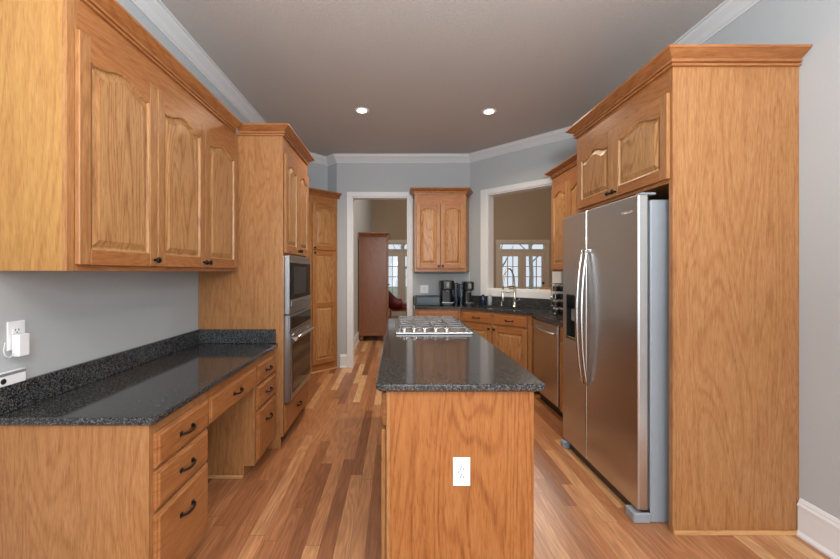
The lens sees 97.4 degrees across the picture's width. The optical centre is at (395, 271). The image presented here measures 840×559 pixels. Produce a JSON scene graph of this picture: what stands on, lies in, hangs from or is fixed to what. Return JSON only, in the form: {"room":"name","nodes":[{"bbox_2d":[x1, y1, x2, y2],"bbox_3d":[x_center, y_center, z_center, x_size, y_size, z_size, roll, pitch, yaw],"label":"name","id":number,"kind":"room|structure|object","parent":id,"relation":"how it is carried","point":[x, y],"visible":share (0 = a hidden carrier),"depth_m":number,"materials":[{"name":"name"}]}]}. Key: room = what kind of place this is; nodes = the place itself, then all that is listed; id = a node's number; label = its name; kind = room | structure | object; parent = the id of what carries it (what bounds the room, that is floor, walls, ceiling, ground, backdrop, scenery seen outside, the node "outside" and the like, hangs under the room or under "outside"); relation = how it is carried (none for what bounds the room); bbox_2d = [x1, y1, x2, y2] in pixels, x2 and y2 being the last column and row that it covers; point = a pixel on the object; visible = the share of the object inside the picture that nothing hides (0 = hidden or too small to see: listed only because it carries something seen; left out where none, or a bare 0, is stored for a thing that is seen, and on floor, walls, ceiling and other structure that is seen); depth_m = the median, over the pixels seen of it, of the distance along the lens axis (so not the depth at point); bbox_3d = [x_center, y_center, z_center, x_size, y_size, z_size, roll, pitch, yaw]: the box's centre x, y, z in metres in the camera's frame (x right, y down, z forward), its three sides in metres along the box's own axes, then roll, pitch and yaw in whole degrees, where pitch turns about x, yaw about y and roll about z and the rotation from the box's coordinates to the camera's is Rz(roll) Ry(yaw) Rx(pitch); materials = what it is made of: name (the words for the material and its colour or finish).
{"room":"kitchen","nodes":[
{"label":"kitchen","id":0,"kind":"room"},
{"bbox_2d":[0,0,248,378],"bbox_3d":[-1.606,-0.150,0.707,0.140,3.040,8.414,0,0,0],"label":"wall","id":1,"kind":"structure","parent":0,"point":[71,318],"depth_m":1.89,"materials":[{"name":"grey paint"}]},
{"bbox_2d":[7,320,24,350],"bbox_3d":[-1.531,0.255,1.484,0.009,0.115,0.070,0,0,0],"label":"wall outlet","id":2,"kind":"object","parent":1,"relation":"attached to","point":[14,327],"visible":0.73,"depth_m":1.47,"materials":[{"name":"white plastic"}]},
{"bbox_2d":[3,333,29,357],"bbox_3d":[-1.510,0.294,1.465,0.031,0.090,0.078,0,0,0],"label":"plug adapter","id":3,"kind":"object","parent":2,"relation":"attached to","point":[20,342],"visible":1,"depth_m":1.47,"materials":[{"name":"white plastic"}]},
{"bbox_2d":[13,326,20,333],"bbox_3d":[-1.528,0.235,1.484,0.002,0.028,0.033,0,0,0],"label":"receptacle","id":4,"kind":"object","parent":2,"relation":"attached to","point":[16,329],"depth_m":1.48,"materials":[{"name":"white plastic"}]},
{"bbox_2d":[0,330,198,414],"bbox_3d":[-1.524,0.496,2.110,0.020,0.107,1.443,0,0,0],"label":"backsplash","id":5,"kind":"structure","parent":1,"relation":"attached to","point":[32,390],"depth_m":1.78,"materials":[{"name":"stone"}]},
{"bbox_2d":[0,0,241,270],"bbox_3d":[-1.349,-0.568,2.080,0.369,1.125,1.542,0,0,0],"label":"upper cabinet","id":6,"kind":"object","parent":1,"relation":"attached to","point":[115,156],"visible":1,"depth_m":1.52,"materials":[{"name":"brown wood"}]},
{"bbox_2d":[307,162,327,190],"bbox_3d":[-1.323,-0.150,5.226,0.744,3.040,0.140,0,0,-45],"label":"wall","id":7,"kind":"structure","parent":0,"point":[317,174],"depth_m":5.32,"materials":[{"name":"grey paint"}]},
{"bbox_2d":[328,163,336,191],"bbox_3d":[-0.909,-0.150,5.381,0.226,3.040,0.060,0,0,45],"label":"wall","id":8,"kind":"structure","parent":0,"point":[332,169],"depth_m":5.35,"materials":[{"name":"grey paint"}]},
{"bbox_2d":[354,200,371,335],"bbox_3d":[-0.830,-1.030,8.445,0.140,4.800,6.030,0,0,0],"label":"wall","id":9,"kind":"structure","parent":0,"point":[362,209],"depth_m":7.46,"materials":[{"name":"grey paint"}]},
{"bbox_2d":[354,330,359,349],"bbox_3d":[-0.710,1.274,8.455,0.100,0.192,6.010,0,0,0],"label":"baseboard","id":10,"kind":"structure","parent":9,"relation":"attached to","point":[356,337],"depth_m":6.92,"materials":[{"name":"white paint"}]},
{"bbox_2d":[337,163,469,366],"bbox_3d":[0.105,-1.030,5.350,1.910,4.800,0.140,0,0,0],"label":"wall","id":11,"kind":"structure","parent":0,"point":[351,177],"depth_m":5.28,"materials":[{"name":"grey paint"}]},
{"bbox_2d":[340,354,346,367],"bbox_3d":[-0.753,1.274,5.265,0.094,0.192,0.030,0,0,0],"label":"baseboard","id":12,"kind":"structure","parent":11,"relation":"attached to","point":[343,357],"depth_m":5.26,"materials":[{"name":"white paint"}]},
{"bbox_2d":[347,192,412,367],"bbox_3d":[-0.233,0.111,5.341,0.945,2.518,0.158,0,0,0],"label":"trim","id":13,"kind":"structure","parent":11,"relation":"attached to","point":[351,196],"depth_m":5.26,"materials":[{"name":"white paint"}]},
{"bbox_2d":[420,285,427,292],"bbox_3d":[0.406,0.245,5.275,0.115,0.115,0.008,0,0,0],"label":"wall outlet","id":14,"kind":"object","parent":11,"relation":"attached to","point":[423,288],"visible":1,"depth_m":5.27,"materials":[{"name":"white plastic"}]},
{"bbox_2d":[413,296,460,302],"bbox_3d":[0.642,0.400,5.268,0.795,0.100,0.020,0,0,0],"label":"backsplash","id":15,"kind":"structure","parent":11,"relation":"attached to","point":[454,297],"depth_m":5.26,"materials":[{"name":"stone"}]},
{"bbox_2d":[409,187,472,271],"bbox_3d":[0.640,-0.565,5.082,0.901,1.120,0.389,0,0,0],"label":"upper cabinet","id":16,"kind":"object","parent":11,"relation":"attached to","point":[441,214],"visible":1,"depth_m":4.93,"materials":[{"name":"brown wood"}]},
{"bbox_2d":[161,0,724,155],"bbox_3d":[0.287,-1.710,0.890,3.926,0.080,9.060,0,0,0],"label":"ceiling","id":17,"kind":"structure","parent":0,"point":[425,72],"depth_m":2.91,"materials":[{"name":"white paint"}]},
{"bbox_2d":[355,107,368,113],"bbox_3d":[-0.352,-1.667,3.805,0.152,0.007,0.152,0,0,0],"label":"recessed light","id":18,"kind":"object","parent":17,"relation":"in","point":[360,110],"visible":1,"depth_m":3.79,"materials":[{"name":"white paint"}]},
{"bbox_2d":[482,108,496,114],"bbox_3d":[0.968,-1.667,3.830,0.152,0.007,0.152,0,0,0],"label":"recessed light","id":19,"kind":"object","parent":17,"relation":"in","point":[489,111],"visible":1,"depth_m":3.82,"materials":[{"name":"white paint"}]},
{"bbox_2d":[372,188,551,287],"bbox_3d":[3.120,-1.030,11.530,7.760,4.800,0.140,0,0,0],"label":"wall","id":20,"kind":"structure","parent":0,"point":[523,215],"depth_m":11.46,"materials":[{"name":"beige paint"}]},
{"bbox_2d":[388,240,406,315],"bbox_3d":[0.170,0.185,11.499,1.670,2.370,0.162,0,0,0],"label":"door","id":21,"kind":"structure","parent":20,"relation":"in","point":[392,252],"depth_m":11.49,"materials":[{"name":"beige paint"}]},
{"bbox_2d":[496,240,549,288],"bbox_3d":[3.940,0.185,11.499,1.670,2.370,0.162,0,0,0],"label":"door","id":22,"kind":"structure","parent":20,"relation":"in","point":[521,253],"depth_m":11.49,"materials":[{"name":"beige paint"}]},
{"bbox_2d":[185,315,830,558],"bbox_3d":[2.832,1.395,4.000,9.136,0.050,15.400,0,0,0],"label":"floor","id":23,"kind":"structure","parent":0,"point":[317,495],"depth_m":2.18,"materials":[{"name":"brown wood"}]},
{"bbox_2d":[0,393,207,558],"bbox_3d":[-1.212,0.977,1.615,0.641,0.787,0.425,0,0,0],"label":"base cabinet","id":24,"kind":"object","parent":23,"relation":"on","point":[67,492],"visible":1,"depth_m":1.40,"materials":[{"name":"brown wood"}]},
{"bbox_2d":[0,329,277,425],"bbox_3d":[-1.224,0.512,2.120,0.620,0.139,1.464,0,0,0],"label":"countertop","id":25,"kind":"structure","parent":24,"relation":"on","point":[143,385],"depth_m":1.77,"materials":[{"name":"stone"}]},
{"bbox_2d":[0,368,25,387],"bbox_3d":[-1.521,0.416,1.427,0.026,0.052,0.155,0,0,0],"label":"control box","id":26,"kind":"object","parent":25,"relation":"on","point":[17,375],"visible":1,"depth_m":1.45,"materials":[{"name":"white plastic"}]},
{"bbox_2d":[206,362,255,424],"bbox_3d":[-1.142,0.677,2.137,0.500,0.186,0.616,0,0,0],"label":"drawer","id":27,"kind":"object","parent":25,"relation":"attached to","point":[221,397],"visible":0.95,"depth_m":2.05,"materials":[{"name":"brown wood"}]},
{"bbox_2d":[206,349,275,478],"bbox_3d":[-1.212,0.977,2.643,0.641,0.787,0.416,0,0,0],"label":"base cabinet","id":28,"kind":"object","parent":23,"relation":"on","point":[238,438],"visible":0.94,"depth_m":2.45,"materials":[{"name":"brown wood"}]},
{"bbox_2d":[199,123,314,448],"bbox_3d":[-1.173,0.120,3.245,0.717,2.500,0.904,0,0,0],"label":"tall cabinet","id":29,"kind":"object","parent":23,"relation":"on","point":[273,161],"visible":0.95,"depth_m":2.85,"materials":[{"name":"brown wood"}]},
{"bbox_2d":[197,329,275,342],"bbox_3d":[-1.232,0.496,2.842,0.605,0.107,0.020,0,0,0],"label":"backsplash","id":30,"kind":"structure","parent":29,"relation":"attached to","point":[205,335],"depth_m":2.83,"materials":[{"name":"stone"}]},
{"bbox_2d":[285,255,310,314],"bbox_3d":[-1.076,0.101,3.243,0.502,0.468,0.691,0,0,0],"label":"microwave","id":31,"kind":"object","parent":29,"relation":"in","point":[297,269],"visible":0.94,"depth_m":3.08,"materials":[{"name":"grey metal"}]},
{"bbox_2d":[285,307,314,402],"bbox_3d":[-1.080,0.687,3.243,0.594,0.690,0.691,0,0,0],"label":"wall oven","id":32,"kind":"object","parent":29,"relation":"in","point":[298,328],"visible":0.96,"depth_m":3.09,"materials":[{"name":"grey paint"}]},
{"bbox_2d":[307,187,341,373],"bbox_3d":[-1.085,0.127,5.125,0.595,2.487,0.297,0,0,-45],"label":"pantry cabinet","id":33,"kind":"object","parent":23,"relation":"on","point":[322,203],"visible":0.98,"depth_m":5.06,"materials":[{"name":"brown wood"}]},
{"bbox_2d":[358,232,390,340],"bbox_3d":[-0.434,0.292,7.843,0.638,2.155,1.215,0,0,0],"label":"armoire","id":34,"kind":"object","parent":23,"relation":"on","point":[374,284],"visible":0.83,"depth_m":7.31,"materials":[{"name":"brown wood"}]},
{"bbox_2d":[389,290,406,318],"bbox_3d":[0.045,0.930,10.300,0.590,0.880,0.620,0,0,0],"label":"armchair","id":35,"kind":"object","parent":23,"relation":"on","point":[395,304],"visible":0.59,"depth_m":10.05,"materials":[{"name":"red leather"}]},
{"bbox_2d":[414,308,460,319],"bbox_3d":[0.545,0.926,4.997,0.586,0.888,0.559,0,0,0],"label":"base cabinet","id":36,"kind":"object","parent":23,"relation":"on","point":[456,313],"visible":0.09,"depth_m":4.75,"materials":[{"name":"brown wood"}]},
{"bbox_2d":[381,392,533,558],"bbox_3d":[0.250,0.926,2.508,0.622,0.888,2.034,0,0,0],"label":"base cabinet","id":37,"kind":"object","parent":23,"relation":"on","point":[424,516],"visible":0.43,"depth_m":1.50,"materials":[{"name":"brown wood"}]},
{"bbox_2d":[376,319,544,391],"bbox_3d":[0.262,0.466,2.518,0.689,0.031,2.093,0,0,0],"label":"countertop","id":38,"kind":"structure","parent":37,"relation":"on","point":[408,363],"depth_m":1.73,"materials":[{"name":"stone"}]},
{"bbox_2d":[395,316,472,334],"bbox_3d":[0.275,0.427,3.040,0.562,0.045,0.800,0,0,0],"label":"gas cooktop","id":39,"kind":"object","parent":38,"relation":"in","point":[405,325],"visible":1,"depth_m":2.84,"materials":[{"name":"metal"}]},
{"bbox_2d":[453,457,469,485],"bbox_3d":[0.266,0.810,1.492,0.070,0.115,0.008,0,0,0],"label":"island outlet","id":40,"kind":"object","parent":37,"relation":"attached to","point":[461,465],"visible":1,"depth_m":1.49,"materials":[{"name":"white plastic"}]},
{"bbox_2d":[458,464,465,480],"bbox_3d":[0.266,0.810,1.490,0.034,0.068,0.001,0,0,0],"label":"receptacle","id":41,"kind":"object","parent":40,"relation":"attached to","point":[461,467],"depth_m":1.49,"materials":[{"name":"white plastic"}]},
{"bbox_2d":[461,309,535,392],"bbox_3d":[1.366,0.926,4.564,1.031,0.888,0.552,0,0,45],"label":"base cabinet","id":42,"kind":"object","parent":23,"relation":"on","point":[513,334],"visible":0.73,"depth_m":4.28,"materials":[{"name":"brown wood"}]},
{"bbox_2d":[413,295,562,325],"bbox_3d":[1.349,0.406,4.234,1.238,0.149,2.972,0,0,-35],"label":"countertop","id":43,"kind":"structure","parent":42,"relation":"on","point":[538,308],"depth_m":4.62,"materials":[{"name":"stone"}]},
{"bbox_2d":[414,295,439,305],"bbox_3d":[0.424,0.387,5.044,0.335,0.125,0.312,0,0,0],"label":"pod drawer","id":44,"kind":"object","parent":43,"relation":"on","point":[419,300],"visible":1,"depth_m":4.89,"materials":[{"name":"black plastic"}]},
{"bbox_2d":[439,280,457,305],"bbox_3d":[0.722,0.282,5.030,0.248,0.335,0.280,0,0,0],"label":"coffee maker","id":45,"kind":"object","parent":43,"relation":"on","point":[446,287],"visible":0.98,"depth_m":5.02,"materials":[{"name":"black plastic"}]},
{"bbox_2d":[458,281,473,305],"bbox_3d":[0.944,0.289,4.990,0.198,0.320,0.280,0,0,0],"label":"coffee maker","id":46,"kind":"object","parent":43,"relation":"on","point":[467,287],"visible":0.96,"depth_m":4.98,"materials":[{"name":"black plastic"}]},
{"bbox_2d":[481,293,485,304],"bbox_3d":[1.193,0.358,5.042,0.066,0.184,0.066,0,0,42],"label":"soap bottle","id":47,"kind":"object","parent":43,"relation":"on","point":[483,298],"visible":1,"depth_m":5.01,"materials":[{"name":"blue plastic"}]},
{"bbox_2d":[487,292,491,304],"bbox_3d":[1.267,0.360,4.968,0.064,0.179,0.064,0,0,-45],"label":"soap bottle","id":48,"kind":"object","parent":43,"relation":"on","point":[489,298],"visible":0.98,"depth_m":4.94,"materials":[{"name":"white plastic"}]},
{"bbox_2d":[501,268,519,306],"bbox_3d":[1.448,0.199,4.690,0.236,0.501,0.117,0,0,-2],"label":"kitchen faucet","id":49,"kind":"object","parent":43,"relation":"on","point":[510,269],"visible":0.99,"depth_m":4.68,"materials":[{"name":"metal"}]},
{"bbox_2d":[550,283,562,314],"bbox_3d":[1.700,0.283,3.860,0.124,0.333,0.124,0,0,0],"label":"rack","id":50,"kind":"object","parent":43,"relation":"on","point":[551,290],"visible":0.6,"depth_m":3.81,"materials":[{"name":"silver metal"}]},
{"bbox_2d":[532,318,562,417],"bbox_3d":[1.746,0.927,3.686,0.631,0.885,0.594,0,0,0],"label":"dishwasher","id":51,"kind":"object","parent":23,"relation":"on","point":[547,341],"visible":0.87,"depth_m":3.59,"materials":[{"name":"grey paint"}]},
{"bbox_2d":[560,326,562,412],"bbox_3d":[1.778,0.926,3.166,0.637,0.888,0.432,0,0,0],"label":"base cabinet","id":52,"kind":"object","parent":23,"relation":"on","point":[561,329],"visible":0.03,"depth_m":3.31,"materials":[{"name":"brown wood"}]},
{"bbox_2d":[561,192,668,522],"bbox_3d":[1.654,0.466,2.453,0.800,1.809,0.905,0,0,0],"label":"refrigerator","id":53,"kind":"object","parent":23,"relation":"on","point":[616,254],"visible":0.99,"depth_m":2.14,"materials":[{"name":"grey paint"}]},
{"bbox_2d":[565,44,811,534],"bbox_3d":[1.744,0.110,2.434,0.725,2.521,1.151,0,0,0],"label":"tall cabinet","id":54,"kind":"object","parent":23,"relation":"on","point":[712,130],"visible":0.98,"depth_m":1.92,"materials":[{"name":"brown wood"}]},
{"bbox_2d":[470,137,576,299],"bbox_3d":[1.635,-1.030,4.804,1.485,4.800,0.140,0,0,45],"label":"wall","id":55,"kind":"structure","parent":0,"point":[530,164],"depth_m":4.90,"materials":[{"name":"grey paint"}]},
{"bbox_2d":[130,0,761,165],"bbox_3d":[0.287,-1.617,0.970,3.646,0.105,8.940,0,0,0],"label":"trim","id":56,"kind":"structure","parent":55,"relation":"attached to","point":[156,12],"depth_m":3.04,"materials":[{"name":"paint"}]},
{"bbox_2d":[472,295,562,308],"bbox_3d":[1.568,0.391,4.755,1.418,0.118,0.020,0,0,45],"label":"backsplash","id":57,"kind":"structure","parent":55,"relation":"attached to","point":[523,302],"depth_m":4.70,"materials":[{"name":"stone"}]},
{"bbox_2d":[480,178,561,299],"bbox_3d":[1.630,-0.406,4.810,0.178,1.472,1.105,0,0,-45],"label":"trim","id":58,"kind":"structure","parent":55,"relation":"attached to","point":[487,196],"depth_m":5.07,"materials":[{"name":"white paint"}]},
{"bbox_2d":[704,0,839,519],"bbox_3d":[2.180,-0.150,0.365,0.140,3.040,7.730,0,0,0],"label":"wall","id":59,"kind":"structure","parent":0,"point":[816,23],"depth_m":1.84,"materials":[{"name":"grey paint"}]},
{"bbox_2d":[545,153,576,271],"bbox_3d":[1.908,-0.568,3.595,0.396,1.125,1.285,0,0,0],"label":"upper cabinet","id":60,"kind":"object","parent":59,"relation":"attached to","point":[563,176],"visible":0.28,"depth_m":3.92,"materials":[{"name":"brown wood"}]},
{"bbox_2d":[796,498,839,558],"bbox_3d":[2.095,1.274,-0.791,0.030,0.192,5.418,0,0,0],"label":"baseboard","id":61,"kind":"structure","parent":59,"relation":"attached to","point":[817,527],"depth_m":1.82,"materials":[{"name":"white paint"}]},
{"label":"outside","id":62,"kind":"structure","parent":0,"visible":0},
{"bbox_2d":[389,287,540,314],"bbox_3d":[3.000,1.630,25.875,34.000,0.080,28.250,0,0,0],"label":"ground","id":63,"kind":"structure","parent":62,"point":[395,289],"depth_m":31.63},
{"bbox_2d":[393,245,406,301],"bbox_3d":[0.512,-1.461,18.671,2.046,6.107,1.752,0,0,26],"label":"bare tree","id":64,"kind":"object","parent":63,"relation":"on","point":[402,246],"visible":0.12,"depth_m":18.44,"materials":[{"name":"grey plant"}]},
{"bbox_2d":[520,245,538,288],"bbox_3d":[6.325,-1.461,17.345,1.759,6.106,1.884,0,0,-25],"label":"bare tree","id":65,"kind":"object","parent":63,"relation":"on","point":[529,246],"visible":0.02,"depth_m":17.16,"materials":[{"name":"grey plant"}]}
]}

